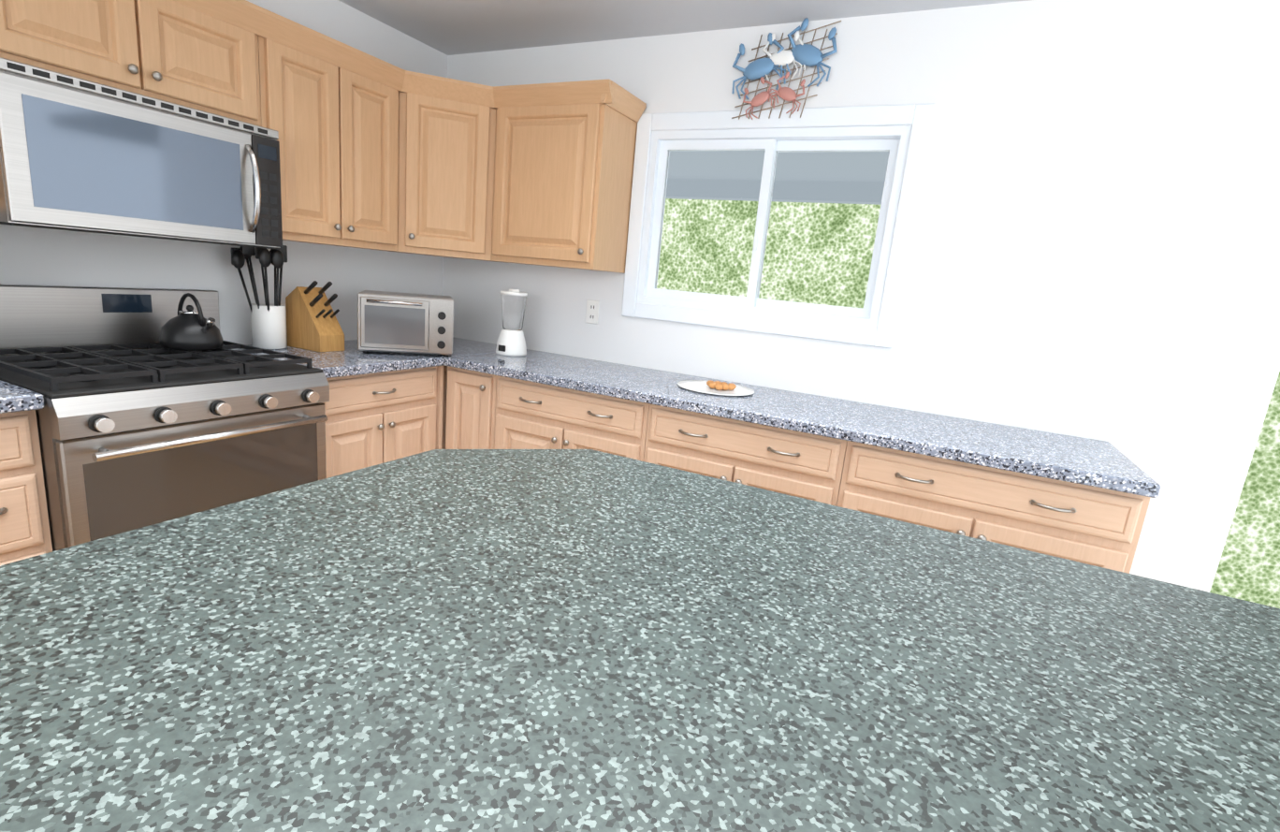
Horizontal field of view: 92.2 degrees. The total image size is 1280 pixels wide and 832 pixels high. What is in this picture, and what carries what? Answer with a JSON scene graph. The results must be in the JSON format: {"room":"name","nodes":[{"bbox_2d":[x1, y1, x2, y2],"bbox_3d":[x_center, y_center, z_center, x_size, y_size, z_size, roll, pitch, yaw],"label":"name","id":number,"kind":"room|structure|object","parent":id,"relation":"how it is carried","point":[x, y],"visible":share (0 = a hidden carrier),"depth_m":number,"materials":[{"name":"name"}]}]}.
{"room":"kitchen","nodes":[
{"label":"kitchen","id":0,"kind":"room"},
{"bbox_2d":[0,0,447,345],"bbox_3d":[-2.239,-0.444,1.627,0.120,2.440,4.820,11,14,25],"label":"wall","id":1,"kind":"structure","parent":0,"point":[37,256],"depth_m":2.62,"materials":[{"name":"white paint"}]},
{"bbox_2d":[0,0,269,128],"bbox_3d":[-1.681,-1.190,1.958,0.328,0.348,0.766,11,14,25],"label":"upper cabinet","id":2,"kind":"object","parent":1,"relation":"attached to","point":[210,56],"depth_m":1.93,"materials":[{"name":"brown wood"}]},
{"bbox_2d":[0,57,282,248],"bbox_3d":[-1.648,-0.800,2.009,0.478,0.418,0.758,11,14,25],"label":"microwave","id":3,"kind":"object","parent":2,"relation":"attached to","point":[80,154],"visible":1,"depth_m":1.84,"materials":[{"name":"silver metal"}]},
{"bbox_2d":[265,22,404,251],"bbox_3d":[-1.383,-1.111,2.619,0.328,0.729,0.636,11,14,25],"label":"upper cabinet","id":4,"kind":"object","parent":1,"relation":"attached to","point":[326,107],"depth_m":2.52,"materials":[{"name":"brown wood"}]},
{"bbox_2d":[338,0,1028,55],"bbox_3d":[-0.479,-1.345,0.578,3.820,0.080,4.820,11,14,25],"label":"ceiling","id":5,"kind":"structure","parent":0,"point":[449,27],"depth_m":2.71,"materials":[{"name":"grey paint"}]},
{"bbox_2d":[442,0,1279,592],"bbox_3d":[0.512,-0.464,2.892,3.700,2.440,0.120,11,14,25],"label":"wall","id":6,"kind":"structure","parent":0,"point":[1096,247],"depth_m":2.27,"materials":[{"name":"white paint"}]},
{"bbox_2d":[361,70,518,263],"bbox_3d":[-0.963,-1.193,3.068,0.667,0.775,0.667,11,14,25],"label":"upper cabinet","id":7,"kind":"object","parent":6,"relation":"attached to","point":[446,142],"visible":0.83,"depth_m":2.88,"materials":[{"name":"brown wood"}]},
{"bbox_2d":[491,79,646,273],"bbox_3d":[-0.370,-1.112,2.950,0.655,0.775,0.368,11,14,25],"label":"upper cabinet","id":8,"kind":"object","parent":6,"relation":"attached to","point":[564,162],"visible":0.98,"depth_m":2.82,"materials":[{"name":"brown wood"}]},
{"bbox_2d":[585,299,599,324],"bbox_3d":[-0.246,-0.538,3.189,0.075,0.120,0.008,11,14,25],"label":"electrical outlet","id":9,"kind":"object","parent":6,"relation":"attached to","point":[592,312],"visible":1,"depth_m":3.19,"materials":[{"name":"white plastic"}]},
{"bbox_2d":[621,102,936,348],"bbox_3d":[0.548,-0.863,2.791,1.290,0.945,0.126,11,14,25],"label":"window","id":10,"kind":"structure","parent":6,"relation":"in","point":[782,225],"depth_m":2.75,"materials":[{"name":"white plastic"}]},
{"bbox_2d":[731,17,841,119],"bbox_3d":[0.592,-1.444,2.575,0.436,0.378,0.030,11,14,25],"label":"wall art","id":11,"kind":"object","parent":6,"relation":"attached to","point":[802,54],"visible":0.98,"depth_m":2.57,"materials":[{"name":"blue metal"}]},
{"bbox_3d":[-0.707,1.096,1.112,3.820,0.060,4.820,11,14,25],"label":"floor","id":12,"kind":"structure","parent":0,"visible":0},
{"bbox_2d":[0,409,52,565],"bbox_3d":[-2.020,0.403,1.528,0.646,0.874,0.677,11,14,25],"label":"base cabinet","id":13,"kind":"object","parent":12,"relation":"on","point":[24,529],"visible":0.38,"depth_m":1.61,"materials":[{"name":"brown wood"}]},
{"bbox_2d":[0,379,44,413],"bbox_3d":[-2.304,0.067,0.790,0.646,0.040,2.132,11,14,25],"label":"countertop","id":14,"kind":"structure","parent":13,"relation":"on","point":[13,398],"depth_m":1.57,"materials":[{"name":"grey stone"}]},
{"bbox_2d":[0,284,329,551],"bbox_3d":[-1.631,0.170,2.122,0.752,1.145,0.780,11,14,25],"label":"range","id":15,"kind":"object","parent":12,"relation":"on","point":[138,426],"visible":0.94,"depth_m":1.94,"materials":[{"name":"silver metal"}]},
{"bbox_2d":[159,292,223,349],"bbox_3d":[-1.606,-0.342,2.219,0.233,0.197,0.190,11,14,25],"label":"kettle","id":16,"kind":"object","parent":15,"relation":"on","point":[189,327],"visible":1,"depth_m":2.18,"materials":[{"name":"black metal"}]},
{"bbox_2d":[323,364,447,478],"bbox_3d":[-1.383,0.179,2.823,0.609,0.874,0.668,11,14,25],"label":"base cabinet","id":17,"kind":"object","parent":12,"relation":"on","point":[375,418],"visible":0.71,"depth_m":2.61,"materials":[{"name":"brown wood"}]},
{"bbox_2d":[229,339,443,378],"bbox_3d":[-1.333,-0.260,2.696,0.650,0.040,0.620,11,14,25],"label":"countertop","id":18,"kind":"structure","parent":17,"relation":"on","point":[350,361],"depth_m":2.59,"materials":[{"name":"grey stone"}]},
{"bbox_2d":[230,245,287,349],"bbox_3d":[-1.584,-0.509,2.571,0.196,0.450,0.202,11,14,25],"label":"utensil crock","id":19,"kind":"object","parent":18,"relation":"on","point":[269,324],"visible":0.85,"depth_m":2.57,"materials":[{"name":"white ceramic"}]},
{"bbox_2d":[285,280,344,351],"bbox_3d":[-1.431,-0.447,2.714,0.220,0.296,0.120,11,14,25],"label":"knife block","id":20,"kind":"object","parent":18,"relation":"on","point":[312,324],"visible":1,"depth_m":2.68,"materials":[{"name":"brown wood"}]},
{"bbox_2d":[357,290,453,357],"bbox_3d":[-1.072,-0.424,2.839,0.400,0.265,0.317,1,13,-19],"label":"toaster oven","id":21,"kind":"object","parent":18,"relation":"on","point":[396,322],"visible":1,"depth_m":2.73,"materials":[{"name":"silver metal"}]},
{"bbox_2d":[445,365,496,449],"bbox_3d":[-0.699,0.164,3.184,0.296,0.874,0.636,11,14,25],"label":"base cabinet","id":22,"kind":"object","parent":12,"relation":"on","point":[471,404],"visible":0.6,"depth_m":2.87,"materials":[{"name":"brown wood"}]},
{"bbox_2d":[494,375,649,461],"bbox_3d":[-0.226,0.258,2.954,0.768,0.874,0.646,11,14,25],"label":"base cabinet","id":23,"kind":"object","parent":12,"relation":"on","point":[532,415],"visible":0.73,"depth_m":2.64,"materials":[{"name":"brown wood"}]},
{"bbox_2d":[0,449,1279,831],"bbox_3d":[-0.301,0.835,0.141,1.570,0.935,2.750,11,14,25],"label":"kitchen island","id":24,"kind":"object","parent":12,"relation":"on","point":[513,640],"visible":1,"depth_m":0.65,"materials":[{"name":"stone"},{"name":"green speckled granite"}]},
{"bbox_2d":[643,404,849,506],"bbox_3d":[0.468,0.390,2.646,0.769,0.874,0.608,11,14,25],"label":"base cabinet","id":25,"kind":"object","parent":12,"relation":"on","point":[808,466],"depth_m":2.29,"materials":[{"name":"brown wood"}]},
{"bbox_2d":[441,336,1161,497],"bbox_3d":[0.131,-0.124,2.701,3.298,0.040,0.658,11,14,25],"label":"countertop","id":26,"kind":"structure","parent":25,"relation":"on","point":[1098,463],"depth_m":2.28,"materials":[{"name":"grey stone"}]},
{"bbox_2d":[495,289,527,356],"bbox_3d":[-0.640,-0.472,3.101,0.156,0.325,0.157,11,14,25],"label":"blender","id":27,"kind":"object","parent":26,"relation":"on","point":[511,341],"visible":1,"depth_m":3.06,"materials":[{"name":"white plastic"}]},
{"bbox_2d":[677,379,754,395],"bbox_3d":[0.325,-0.130,2.636,0.330,0.033,0.330,11,14,25],"label":"plate","id":28,"kind":"object","parent":26,"relation":"on","point":[717,387],"visible":0.98,"depth_m":2.60,"materials":[{"name":"white ceramic"}]},
{"bbox_2d":[838,440,1150,573],"bbox_3d":[1.189,0.532,2.304,0.851,0.874,0.608,11,14,25],"label":"base cabinet","id":29,"kind":"object","parent":12,"relation":"on","point":[1096,526],"depth_m":1.95,"materials":[{"name":"brown wood"}]},
{"label":"outside","id":30,"kind":"structure","parent":0,"visible":0},
{"bbox_2d":[1209,371,1279,608],"bbox_3d":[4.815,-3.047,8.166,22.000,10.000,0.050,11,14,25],"label":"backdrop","id":31,"kind":"structure","parent":30,"point":[1248,568],"depth_m":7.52,"materials":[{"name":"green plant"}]}
]}

